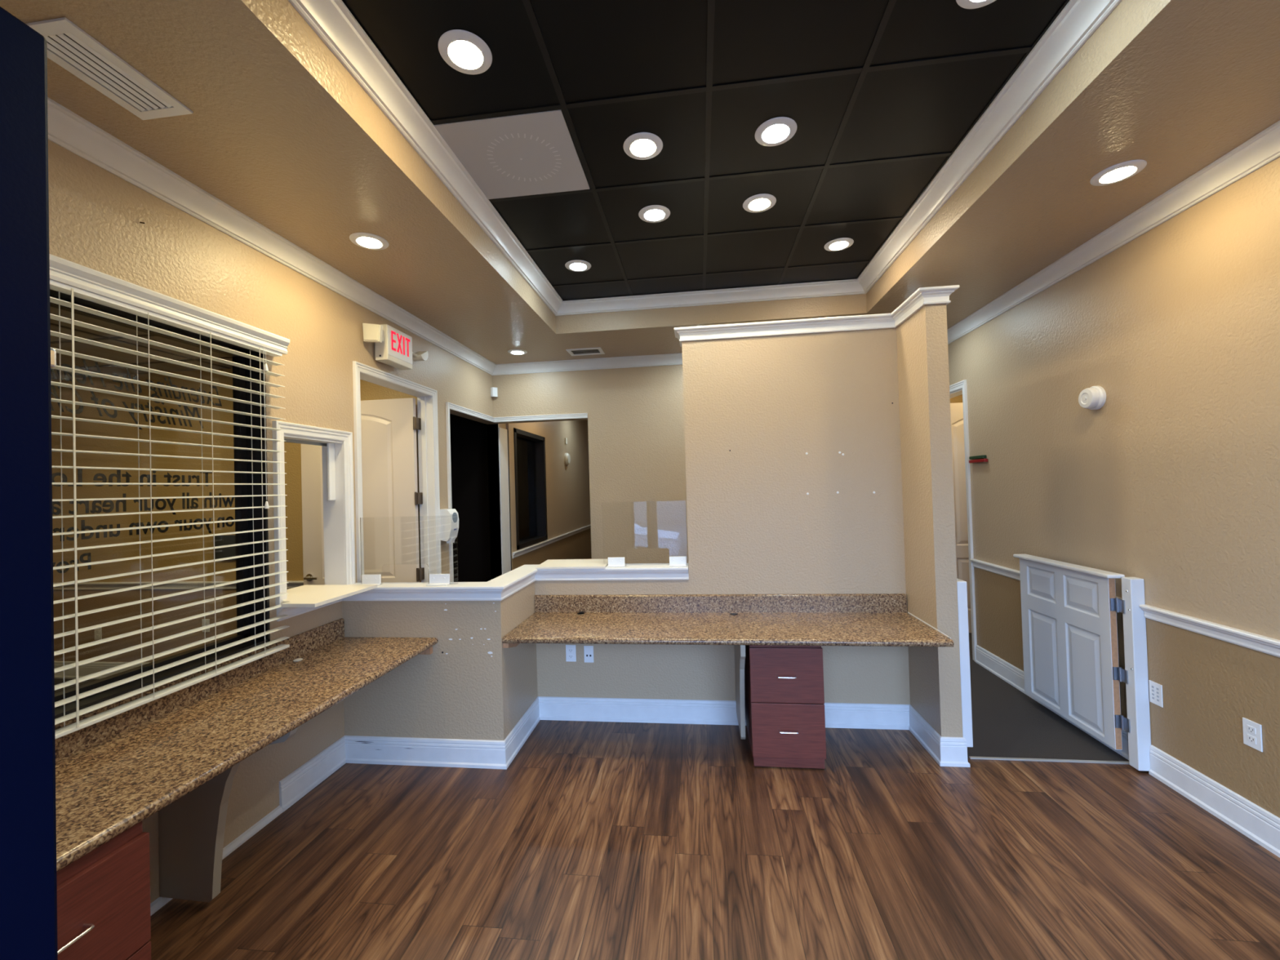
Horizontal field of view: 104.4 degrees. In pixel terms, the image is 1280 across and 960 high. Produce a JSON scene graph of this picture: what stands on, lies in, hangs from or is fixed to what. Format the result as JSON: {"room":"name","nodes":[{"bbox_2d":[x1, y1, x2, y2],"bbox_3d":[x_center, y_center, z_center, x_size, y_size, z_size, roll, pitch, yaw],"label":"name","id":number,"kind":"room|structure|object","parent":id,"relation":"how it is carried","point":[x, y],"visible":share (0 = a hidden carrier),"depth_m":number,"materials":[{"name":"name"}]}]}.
{"room":"office reception area","nodes":[
{"label":"office reception area","id":0,"kind":"room"},
{"bbox_2d":[49,306,232,379],"bbox_3d":[-4.332,-1.087,2.311,4.363,0.127,4.780,-2,-1,7],"label":"ceiling","id":1,"kind":"structure","parent":0,"point":[79,347],"depth_m":3.93,"materials":[{"name":"beige"}]},
{"bbox_2d":[50,368,421,662],"bbox_3d":[-3.957,0.322,4.592,4.243,3.000,0.130,-2,-1,7],"label":"wall","id":2,"kind":"structure","parent":0,"point":[369,391],"depth_m":4.59,"materials":[{"name":"paint"}]},
{"bbox_2d":[94,627,102,639],"bbox_3d":[-5.066,1.436,4.642,0.074,0.118,0.008,-2,-1,7],"label":"wall plate","id":3,"kind":"object","parent":2,"relation":"attached to","point":[98,632],"visible":0.86,"depth_m":4.64,"materials":[{"name":"white plastic"}]},
{"bbox_2d":[53,661,148,679],"bbox_3d":[-4.417,1.757,4.554,3.250,0.157,0.022,-2,-1,7],"label":"baseboard","id":4,"kind":"structure","parent":2,"relation":"attached to","point":[88,668],"depth_m":4.64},
{"bbox_2d":[53,580,303,590],"bbox_3d":[-4.441,0.973,4.560,3.250,0.071,0.034,-2,-1,7],"label":"trim","id":5,"kind":"structure","parent":2,"relation":"attached to","point":[292,584],"depth_m":4.56,"materials":[{"name":"white paint"}]},
{"bbox_2d":[201,618,209,631],"bbox_3d":[-3.942,1.321,4.509,0.074,0.118,0.008,-2,-1,7],"label":"wall plate","id":6,"kind":"object","parent":2,"relation":"attached to","point":[206,620],"visible":0.67,"depth_m":4.51,"materials":[{"name":"white plastic"}]},
{"bbox_2d":[213,534,235,559],"bbox_3d":[-3.725,0.612,4.486,0.270,0.225,0.017,-2,-1,7],"label":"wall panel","id":7,"kind":"object","parent":2,"relation":"attached to","point":[220,540],"visible":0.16,"depth_m":4.48,"materials":[{"name":"grey"}]},
{"bbox_2d":[48,139,591,903],"bbox_3d":[-1.678,0.254,5.132,0.157,3.019,10.800,-2,-1,7],"label":"wall","id":8,"kind":"structure","parent":0,"point":[95,215],"depth_m":2.68,"materials":[{"name":"beige paint"}]},
{"bbox_2d":[49,288,270,719],"bbox_3d":[-2.106,0.067,1.788,0.148,1.520,1.615,-2,-1,7],"label":"window","id":9,"kind":"structure","parent":8,"relation":"in","point":[239,490],"depth_m":2.36,"materials":[{"name":"black glass"}]},
{"bbox_2d":[48,253,289,738],"bbox_3d":[-1.979,0.056,1.780,0.096,1.620,1.707,-2,-1,7],"label":"window blind","id":10,"kind":"object","parent":9,"relation":"attached to","point":[66,277],"visible":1,"depth_m":1.98,"materials":[{"name":"white plastic"}]},
{"bbox_2d":[54,617,344,760],"bbox_3d":[-2.036,0.896,1.419,0.019,0.118,3.335,-2,-1,7],"label":"backsplash","id":11,"kind":"structure","parent":8,"relation":"attached to","point":[303,643],"depth_m":2.13,"materials":[{"name":"stone"}]},
{"bbox_2d":[150,805,283,915],"bbox_3d":[-2.043,1.700,1.167,0.020,0.034,2.872,-2,-1,7],"label":"baseboard","id":12,"kind":"structure","parent":8,"relation":"attached to","point":[157,904],"depth_m":2.36,"materials":[{"name":"white wood"}]},
{"bbox_2d":[284,438,335,500],"bbox_3d":[-1.975,-0.054,2.915,0.050,0.357,0.454,-2,-1,7],"label":"window","id":13,"kind":"structure","parent":8,"relation":"in","point":[331,446],"depth_m":3.09,"materials":[{"name":"white wood"}]},
{"bbox_2d":[271,420,355,604],"bbox_3d":[-1.950,0.186,2.909,0.166,0.987,0.580,-2,-1,7],"label":"trim","id":14,"kind":"structure","parent":8,"relation":"attached to","point":[339,513],"depth_m":3.13,"materials":[{"name":"white paint"}]},
{"bbox_2d":[301,397,424,585],"bbox_3d":[-2.368,0.542,4.204,1.074,2.433,0.108,-2,-1,6],"label":"door","id":15,"kind":"structure","parent":8,"relation":"in","point":[388,427],"depth_m":4.19,"materials":[{"name":"beige paint"}]},
{"bbox_2d":[47,97,682,375],"bbox_3d":[-0.144,-1.290,2.414,3.677,0.101,5.731,-2,-1,7],"label":"trim","id":16,"kind":"structure","parent":8,"relation":"attached to","point":[67,129],"depth_m":2.49,"materials":[{"name":"white paint"}]},
{"bbox_2d":[362,323,428,369],"bbox_3d":[-1.764,-0.955,3.641,0.149,0.247,0.654,-2,-1,7],"label":"exit sign","id":17,"kind":"object","parent":8,"relation":"attached to","point":[393,347],"visible":1,"depth_m":3.50,"materials":[{"name":"beige plastic"}]},
{"bbox_2d":[362,323,384,342],"bbox_3d":[-1.787,-0.988,3.381,0.130,0.133,0.133,-2,-1,7],"label":"lamp","id":18,"kind":"object","parent":17,"relation":"attached to","point":[375,333],"depth_m":3.32,"materials":[{"name":"beige plastic"}]},
{"bbox_2d":[412,351,428,360],"bbox_3d":[-1.743,-0.984,3.856,0.085,0.087,0.224,-2,-1,7],"label":"lamp","id":19,"kind":"object","parent":17,"relation":"attached to","point":[421,355],"depth_m":3.89,"materials":[{"name":"beige plastic"}]},
{"bbox_2d":[352,360,441,582],"bbox_3d":[-1.839,0.488,3.747,0.151,2.520,1.023,-2,-1,7],"label":"trim","id":20,"kind":"structure","parent":8,"relation":"attached to","point":[427,397],"depth_m":4.19,"materials":[{"name":"white paint"}]},
{"bbox_2d":[440,508,458,543],"bbox_3d":[-1.658,0.399,4.312,0.120,0.295,0.140,-2,-1,7],"label":"dispenser","id":21,"kind":"object","parent":8,"relation":"attached to","point":[449,525],"visible":1,"depth_m":4.25,"materials":[{"name":"white plastic"}]},
{"bbox_2d":[445,401,497,582],"bbox_3d":[-1.687,0.536,5.008,0.151,2.452,1.164,-2,-1,7],"label":"trim","id":22,"kind":"structure","parent":8,"relation":"attached to","point":[449,406],"depth_m":4.45,"materials":[{"name":"white paint"}]},
{"bbox_2d":[490,386,497,397],"bbox_3d":[-1.589,-0.960,5.429,0.075,0.100,0.029,-1,-1,-38],"label":"sensor","id":23,"kind":"object","parent":8,"relation":"attached to","point":[493,390],"visible":1,"depth_m":5.41,"materials":[{"name":"white plastic"}]},
{"bbox_2d":[487,423,511,579],"bbox_3d":[-1.598,0.570,5.734,0.154,2.400,0.299,-2,-1,7],"label":"trim","id":24,"kind":"structure","parent":8,"relation":"attached to","point":[503,446],"depth_m":5.61,"materials":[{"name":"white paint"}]},
{"bbox_2d":[513,427,547,550],"bbox_3d":[-1.491,0.114,6.577,0.142,1.470,1.190,-2,-1,7],"label":"window","id":25,"kind":"structure","parent":8,"relation":"in","point":[530,467],"depth_m":6.82,"materials":[{"name":"black glass"}]},
{"bbox_2d":[512,524,591,558],"bbox_3d":[-1.203,0.911,8.150,0.034,0.071,4.680,-2,-1,7],"label":"trim","id":26,"kind":"structure","parent":8,"relation":"attached to","point":[534,547],"depth_m":7.08,"materials":[{"name":"white paint"}]},
{"bbox_2d":[564,453,570,464],"bbox_3d":[-1.210,-0.354,8.306,0.060,0.200,0.200,-2,-1,7],"label":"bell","id":27,"kind":"object","parent":8,"relation":"attached to","point":[566,457],"visible":1,"depth_m":8.24,"materials":[{"name":"beige plastic"}]},
{"bbox_2d":[342,600,496,740],"bbox_3d":[-1.337,1.202,3.072,1.002,1.045,0.101,-2,-1,7],"label":"wall","id":28,"kind":"structure","parent":0,"point":[442,694],"depth_m":3.02,"materials":[{"name":"beige paint"}]},
{"bbox_2d":[449,413,490,582],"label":"door","id":29,"kind":"structure","parent":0,"point":[468,437],"depth_m":5.90,"materials":[{"name":"black"}]},
{"bbox_2d":[484,581,537,740],"bbox_3d":[-0.834,1.190,3.276,0.100,1.045,0.623,-2,-1,7],"label":"wall","id":30,"kind":"structure","parent":0,"point":[511,672],"depth_m":3.05,"materials":[{"name":"beige paint"}]},
{"bbox_2d":[492,364,688,563],"bbox_3d":[0.245,0.201,5.302,3.677,3.019,0.130,-2,-1,7],"label":"wall","id":31,"kind":"structure","parent":0,"point":[636,432],"depth_m":5.29,"materials":[{"name":"beige paint"}]},
{"bbox_2d":[493,413,587,422],"bbox_3d":[-1.083,-0.676,5.394,1.045,0.052,0.021,-2,-1,7],"label":"trim","id":32,"kind":"structure","parent":31,"relation":"attached to","point":[579,415],"depth_m":5.39,"materials":[{"name":"white paint"}]},
{"bbox_2d":[0,0,1279,364],"bbox_3d":[0.385,-1.476,2.876,4.891,0.253,7.030,-2,-1,7],"label":"ceiling","id":33,"kind":"structure","parent":0,"point":[278,131],"depth_m":2.08,"materials":[{"name":"beige paint"}]},
{"bbox_2d":[26,17,193,119],"bbox_3d":[-1.708,-1.303,1.597,0.203,0.008,0.358,-2,-1,7],"label":"ceiling vent","id":34,"kind":"object","parent":33,"relation":"in","point":[69,46],"visible":0.84,"depth_m":1.58,"materials":[{"name":"white plastic"}]},
{"bbox_2d":[349,232,389,249],"bbox_3d":[-1.470,-1.291,2.699,0.190,0.013,0.190,-2,-1,7],"label":"recessed light","id":35,"kind":"object","parent":33,"relation":"in","point":[365,240],"visible":1,"depth_m":2.68,"materials":[{"name":"white plastic"}]},
{"bbox_2d":[507,349,527,355],"bbox_3d":[-1.216,-1.265,4.933,0.190,0.013,0.190,-2,-1,7],"label":"recessed light","id":36,"kind":"object","parent":33,"relation":"in","point":[517,352],"visible":1,"depth_m":4.91,"materials":[{"name":"white plastic"}]},
{"bbox_2d":[565,346,604,355],"bbox_3d":[-0.544,-1.287,4.984,0.347,0.008,0.230,-2,-1,7],"label":"ceiling vent","id":37,"kind":"object","parent":33,"relation":"in","point":[586,351],"visible":1,"depth_m":4.98,"materials":[{"name":"white plastic"}]},
{"bbox_2d":[288,0,1121,315],"bbox_3d":[0.313,-1.561,2.203,2.631,0.090,4.115,-2,-1,7],"label":"trim","id":38,"kind":"structure","parent":33,"relation":"attached to","point":[331,20],"depth_m":2.31,"materials":[{"name":"white paint"}]},
{"bbox_2d":[1089,159,1146,186],"bbox_3d":[2.195,-1.403,2.282,0.190,0.013,0.190,-2,-1,7],"label":"recessed light","id":39,"kind":"object","parent":33,"relation":"in","point":[1121,171],"visible":1,"depth_m":2.27,"materials":[{"name":"white plastic"}]},
{"bbox_2d":[54,632,1279,959],"bbox_3d":[-0.373,1.746,4.885,11.200,0.054,10.950,-2,-1,7],"label":"floor","id":40,"kind":"structure","parent":0,"point":[597,840],"depth_m":2.17,"materials":[{"name":"brown wood"}]},
{"bbox_2d":[56,821,151,959],"bbox_3d":[-1.718,1.344,1.159,0.627,0.716,0.605,-2,-1,7],"label":"drawer pedestal","id":41,"kind":"object","parent":40,"relation":"on","point":[104,895],"visible":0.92,"depth_m":1.33,"materials":[{"name":"red wood"}]},
{"bbox_2d":[54,617,438,871],"bbox_3d":[-1.733,0.906,1.386,0.627,0.156,3.343,-2,-1,7],"label":"countertop","id":42,"kind":"structure","parent":41,"relation":"on","point":[113,774],"depth_m":1.88,"materials":[{"name":"stone"}]},
{"bbox_2d":[158,727,297,902],"bbox_3d":[-1.660,1.341,2.003,0.600,0.699,0.035,-2,-1,7],"label":"bracket","id":43,"kind":"object","parent":42,"relation":"attached to","point":[191,828],"visible":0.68,"depth_m":2.00,"materials":[{"name":"beige paint"}]},
{"bbox_2d":[418,646,432,654],"bbox_3d":[-1.302,1.023,3.004,0.085,0.055,0.030,-2,-1,7],"label":"cleat","id":44,"kind":"object","parent":42,"relation":"attached to","point":[428,651],"visible":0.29,"depth_m":2.99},
{"bbox_2d":[744,644,826,768],"bbox_3d":[0.872,1.295,3.073,0.408,0.714,0.542,-2,-1,7],"label":"drawer pedestal","id":45,"kind":"object","parent":40,"relation":"on","point":[784,692],"visible":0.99,"depth_m":2.84,"materials":[{"name":"brown wood"}]},
{"bbox_2d":[502,594,753,644],"bbox_3d":[-0.059,0.882,3.189,1.472,0.159,0.615,-2,-1,7],"label":"countertop","id":46,"kind":"structure","parent":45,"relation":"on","point":[606,619],"depth_m":3.25,"materials":[{"name":"stone"}]},
{"bbox_2d":[502,643,519,648],"bbox_3d":[-0.781,1.012,3.191,0.034,0.059,0.425,-2,-1,7],"label":"cleat","id":47,"kind":"object","parent":46,"relation":"attached to","point":[504,645],"visible":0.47,"depth_m":2.99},
{"bbox_2d":[733,644,745,739],"bbox_3d":[0.629,1.262,3.112,0.027,0.642,0.597,-2,-1,7],"label":"bracket","id":48,"kind":"object","parent":46,"relation":"attached to","point":[740,650],"visible":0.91,"depth_m":3.00,"materials":[{"name":"beige paint"}]},
{"bbox_2d":[742,593,954,647],"bbox_3d":[1.198,0.844,3.040,1.058,0.159,0.615,-2,-1,7],"label":"countertop","id":49,"kind":"structure","parent":45,"relation":"on","point":[851,620],"depth_m":3.10,"materials":[{"name":"stone"}]},
{"bbox_2d":[907,611,951,639],"bbox_3d":[1.727,0.867,2.987,0.002,0.008,0.559,-2,-1,7],"label":"caulk line","id":50,"kind":"object","parent":49,"relation":"attached to","point":[908,611],"visible":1,"depth_m":2.94,"materials":[{"name":"white paint"}]},
{"bbox_2d":[968,755,1129,764],"bbox_3d":[2.350,1.610,2.852,0.855,0.009,0.019,-2,-1,7],"label":"carpet strip","id":51,"kind":"object","parent":40,"relation":"on","point":[970,757],"visible":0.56,"depth_m":2.85,"materials":[{"name":"silver metal"}]},
{"bbox_2d":[1121,577,1151,771],"bbox_3d":[2.745,1.066,2.747,0.070,1.046,0.064,-2,-1,7],"label":"gate post","id":52,"kind":"object","parent":40,"relation":"on","point":[1132,588],"visible":1,"depth_m":2.72,"materials":[{"name":"white paint"}]},
{"bbox_2d":[1013,554,1130,750],"bbox_3d":[2.747,1.036,3.201,0.090,0.998,0.880,-2,-1,7],"label":"gate","id":53,"kind":"object","parent":52,"relation":"attached to","point":[1068,611],"visible":1,"depth_m":3.11,"materials":[{"name":"white paint"}]},
{"bbox_2d":[342,0,1069,301],"bbox_3d":[0.311,-1.633,2.204,2.731,0.054,4.215,-2,-1,7],"label":"ceiling","id":54,"kind":"structure","parent":0,"point":[597,49],"depth_m":2.14,"materials":[{"name":"black tile"}]},
{"bbox_2d":[438,29,492,74],"bbox_3d":[-0.648,-1.580,1.845,0.190,0.013,0.190,-2,-1,7],"label":"recessed light","id":55,"kind":"object","parent":54,"relation":"in","point":[464,51],"visible":1,"depth_m":1.83,"materials":[{"name":"white plastic"}]},
{"bbox_2d":[433,109,590,199],"bbox_3d":[-0.600,-1.576,2.450,0.592,0.007,0.568,-2,-1,7],"label":"ceiling panel","id":56,"kind":"object","parent":54,"relation":"attached to","point":[533,153],"visible":1,"depth_m":2.40,"materials":[{"name":"grey"}]},
{"bbox_2d":[564,259,591,271],"bbox_3d":[-0.452,-1.559,3.630,0.190,0.013,0.190,-2,-1,7],"label":"recessed light","id":57,"kind":"object","parent":54,"relation":"in","point":[576,265],"visible":1,"depth_m":3.61,"materials":[{"name":"white plastic"}]},
{"bbox_2d":[622,132,662,159],"bbox_3d":[0.015,-1.591,2.379,0.190,0.013,0.190,-2,-1,7],"label":"recessed light","id":58,"kind":"object","parent":54,"relation":"in","point":[641,145],"visible":1,"depth_m":2.36,"materials":[{"name":"white plastic"}]},
{"bbox_2d":[638,204,670,222],"bbox_3d":[0.086,-1.585,2.970,0.190,0.013,0.190,-2,-1,7],"label":"recessed light","id":59,"kind":"object","parent":54,"relation":"in","point":[653,213],"visible":1,"depth_m":2.95,"materials":[{"name":"white plastic"}]},
{"bbox_2d":[742,193,776,213],"bbox_3d":[0.695,-1.603,2.890,0.190,0.013,0.190,-2,-1,7],"label":"recessed light","id":60,"kind":"object","parent":54,"relation":"in","point":[761,202],"visible":1,"depth_m":2.87,"materials":[{"name":"white plastic"}]},
{"bbox_2d":[755,116,796,146],"bbox_3d":[0.630,-1.610,2.308,0.190,0.013,0.190,-2,-1,7],"label":"recessed light","id":61,"kind":"object","parent":54,"relation":"in","point":[775,131],"visible":1,"depth_m":2.29,"materials":[{"name":"white plastic"}]},
{"bbox_2d":[824,237,853,251],"bbox_3d":[1.369,-1.615,3.421,0.190,0.013,0.190,-2,-1,7],"label":"recessed light","id":62,"kind":"object","parent":54,"relation":"in","point":[838,244],"visible":1,"depth_m":3.40,"materials":[{"name":"white plastic"}]},
{"bbox_2d":[955,0,995,8],"bbox_3d":[1.150,-1.635,1.634,0.190,0.013,0.190,-2,-1,7],"label":"recessed light","id":63,"kind":"object","parent":54,"relation":"in","point":[967,4],"visible":1,"depth_m":1.70,"materials":[{"name":"white plastic"}]},
{"bbox_2d":[534,328,910,704],"bbox_3d":[0.503,0.327,3.505,2.753,2.700,0.132,-2,-1,7],"label":"wall","id":64,"kind":"structure","parent":0,"point":[793,451],"depth_m":3.39,"materials":[{"name":"beige paint"}]},
{"bbox_2d":[276,563,688,621],"bbox_3d":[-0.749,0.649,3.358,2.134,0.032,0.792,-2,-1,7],"label":"trim","id":65,"kind":"structure","parent":64,"relation":"on","point":[511,575],"depth_m":3.18,"materials":[{"name":"white paint"}]},
{"bbox_2d":[280,584,377,607],"bbox_3d":[-1.863,0.648,2.798,0.483,0.018,0.494,-2,-1,7],"label":"shelf board","id":66,"kind":"object","parent":65,"relation":"on","point":[304,596],"visible":0.81,"depth_m":2.79,"materials":[{"name":"beige"}]},
{"bbox_2d":[360,515,449,585],"bbox_3d":[-1.445,0.438,3.070,0.640,0.421,0.055,-2,-1,7],"label":"sneeze guard","id":67,"kind":"object","parent":65,"relation":"on","point":[433,579],"visible":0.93,"depth_m":3.08,"materials":[{"name":"clear plastic"}]},
{"bbox_2d":[535,559,608,568],"bbox_3d":[-0.485,0.623,3.693,0.528,0.014,0.368,-2,-1,7],"label":"shelf board","id":68,"kind":"object","parent":65,"relation":"on","point":[549,563],"visible":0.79,"depth_m":3.62,"materials":[{"name":"beige"}]},
{"bbox_2d":[602,500,687,567],"bbox_3d":[0.029,0.383,3.530,0.602,0.458,0.055,-2,-1,7],"label":"sneeze guard","id":69,"kind":"object","parent":65,"relation":"on","point":[673,561],"visible":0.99,"depth_m":3.52,"materials":[{"name":"clear plastic"}]},
{"bbox_2d":[565,644,576,662],"bbox_3d":[-0.493,1.237,3.544,0.074,0.118,0.008,-2,-1,7],"label":"wall plate","id":70,"kind":"object","parent":64,"relation":"attached to","point":[571,650],"visible":1,"depth_m":3.54,"materials":[{"name":"white plastic"}]},
{"bbox_2d":[568,648,573,652],"bbox_3d":[-0.494,1.216,3.542,0.034,0.028,0.002,-2,-1,7],"label":"socket","id":71,"kind":"object","parent":70,"relation":"attached to","point":[570,650],"depth_m":3.54,"materials":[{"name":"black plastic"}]},
{"bbox_2d":[583,645,593,662],"bbox_3d":[-0.364,1.238,3.530,0.068,0.118,0.006,-2,-1,7],"label":"wall plate","id":72,"kind":"object","parent":64,"relation":"attached to","point":[588,650],"visible":1,"depth_m":3.53,"materials":[{"name":"white plastic"}]},
{"bbox_2d":[279,696,969,812],"bbox_3d":[-0.029,1.609,3.158,3.772,0.157,0.912,-2,-1,-3],"label":"baseboard","id":73,"kind":"structure","parent":64,"relation":"attached to","point":[405,751],"depth_m":3.06,"materials":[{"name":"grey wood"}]},
{"bbox_2d":[534,594,743,612],"bbox_3d":[-0.024,0.867,3.485,1.472,0.121,0.019,-2,-1,7],"label":"backsplash","id":74,"kind":"structure","parent":64,"relation":"attached to","point":[593,602],"depth_m":3.47,"materials":[{"name":"stone"}]},
{"bbox_2d":[674,284,959,346],"bbox_3d":[1.037,-1.039,3.219,1.643,0.086,0.604,-2,-1,7],"label":"trim","id":75,"kind":"structure","parent":64,"relation":"attached to","point":[922,296],"depth_m":3.34,"materials":[{"name":"white paint"}]},
{"bbox_2d":[742,593,906,613],"bbox_3d":[1.231,0.828,3.336,1.056,0.121,0.019,-2,-1,7],"label":"backsplash","id":76,"kind":"structure","parent":64,"relation":"attached to","point":[832,602],"depth_m":3.32,"materials":[{"name":"stone"}]},
{"bbox_2d":[896,303,963,737],"bbox_3d":[1.780,0.283,3.075,0.116,2.700,0.424,-2,-1,7],"label":"wall pillar","id":77,"kind":"structure","parent":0,"point":[922,353],"depth_m":2.91,"materials":[{"name":"beige paint"}]},
{"bbox_2d":[956,577,973,746],"bbox_3d":[1.869,1.056,2.901,0.054,0.945,0.114,-2,-1,7],"label":"post","id":78,"kind":"object","parent":77,"relation":"attached to","point":[962,584],"visible":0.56,"depth_m":2.84,"materials":[{"name":"white paint"}]},
{"bbox_2d":[950,394,962,403],"bbox_3d":[4.171,0.064,4.840,2.066,3.050,2.200,-2,-1,7],"label":"wall","id":79,"kind":"structure","parent":0,"point":[958,398],"depth_m":5.67,"materials":[{"name":"paint"}]},
{"bbox_2d":[947,156,1279,817],"bbox_3d":[2.803,0.087,2.636,0.130,3.019,6.900,-2,-1,7],"label":"wall","id":80,"kind":"structure","parent":0,"point":[1172,484],"depth_m":2.56,"materials":[{"name":"paint"}]},
{"bbox_2d":[950,402,971,632],"bbox_3d":[3.659,0.387,5.220,0.910,2.423,0.040,-2,-1,7],"label":"door","id":81,"kind":"structure","parent":80,"relation":"in","point":[957,408],"depth_m":5.24,"materials":[{"name":"beige paint"}]},
{"bbox_2d":[949,379,977,662],"bbox_3d":[3.072,0.364,4.912,0.151,2.517,0.994,-2,-1,7],"label":"trim","id":82,"kind":"structure","parent":80,"relation":"attached to","point":[960,388],"depth_m":4.44,"materials":[{"name":"white paint"}]},
{"bbox_2d":[968,454,987,462],"bbox_3d":[2.905,-0.179,4.269,0.032,0.058,0.240,-2,-1,7],"label":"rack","id":83,"kind":"object","parent":80,"relation":"attached to","point":[981,457],"visible":1,"depth_m":4.25,"materials":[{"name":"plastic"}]},
{"bbox_2d":[969,558,1122,599],"bbox_3d":[2.855,0.726,3.598,0.034,0.071,1.647,-2,-1,7],"label":"trim","id":84,"kind":"structure","parent":80,"relation":"attached to","point":[1006,571],"depth_m":4.04,"materials":[{"name":"white paint"}]},
{"bbox_2d":[975,644,1128,759],"bbox_3d":[2.886,1.531,3.603,0.022,0.157,1.612,-2,-1,7],"label":"baseboard","id":85,"kind":"structure","parent":80,"relation":"attached to","point":[1010,673],"depth_m":3.92,"materials":[{"name":"white wood"}]},
{"bbox_2d":[1078,386,1106,409],"bbox_3d":[2.729,-0.496,3.009,0.068,0.144,0.144,-2,-1,7],"label":"fire alarm","id":86,"kind":"object","parent":80,"relation":"attached to","point":[1094,397],"visible":1,"depth_m":2.97,"materials":[{"name":"white plastic"}]},
{"bbox_2d":[946,120,1279,344],"bbox_3d":[2.650,-1.368,2.605,0.078,0.101,6.770,-2,-1,7],"label":"trim","id":87,"kind":"structure","parent":80,"relation":"attached to","point":[1264,148],"depth_m":2.60,"materials":[{"name":"white paint"}]},
{"bbox_2d":[1148,680,1163,707],"bbox_3d":[2.771,1.147,2.667,0.006,0.118,0.074,-2,-1,7],"label":"wall plate","id":88,"kind":"object","parent":80,"relation":"attached to","point":[1155,689],"visible":1,"depth_m":2.66,"materials":[{"name":"white plastic"}]},
{"bbox_2d":[1138,604,1279,657],"bbox_3d":[2.541,0.697,0.964,0.034,0.071,3.530,-2,-1,7],"label":"trim","id":89,"kind":"structure","parent":80,"relation":"attached to","point":[1267,645],"depth_m":2.33,"materials":[{"name":"white paint"}]},
{"bbox_2d":[1148,745,1279,857],"bbox_3d":[2.570,1.502,0.951,0.022,0.157,3.530,-2,-1,7],"label":"baseboard","id":90,"kind":"structure","parent":80,"relation":"attached to","point":[1261,826],"depth_m":2.34,"materials":[{"name":"white wood"}]},
{"bbox_2d":[1242,717,1262,751],"bbox_3d":[2.714,1.128,2.202,0.008,0.118,0.074,-2,-1,7],"label":"wall plate","id":91,"kind":"object","parent":80,"relation":"attached to","point":[1252,731],"visible":1,"depth_m":2.20,"materials":[{"name":"white plastic"}]},
{"bbox_2d":[1246,724,1255,734],"bbox_3d":[2.711,1.107,2.203,0.002,0.028,0.034,-2,-1,7],"label":"socket","id":92,"kind":"object","parent":91,"relation":"attached to","point":[1251,729],"depth_m":2.20,"materials":[{"name":"white plastic"}]},
{"bbox_2d":[1247,733,1256,744],"bbox_3d":[2.712,1.149,2.202,0.002,0.028,0.034,-2,-1,7],"label":"socket","id":93,"kind":"object","parent":91,"relation":"attached to","point":[1251,738],"depth_m":2.20,"materials":[{"name":"white plastic"}]},
{"bbox_3d":[0.025,0.121,-0.573,4.891,3.019,0.130,-2,-1,7],"label":"wall","id":94,"kind":"structure","parent":0,"visible":0},
{"bbox_2d":[0,6,57,959],"bbox_3d":[-0.665,0.590,0.069,0.046,2.118,0.912,-2,-1,7],"label":"entrance door","id":95,"kind":"structure","parent":94,"relation":"in","point":[28,810],"depth_m":0.49,"materials":[{"name":"blue paint"}]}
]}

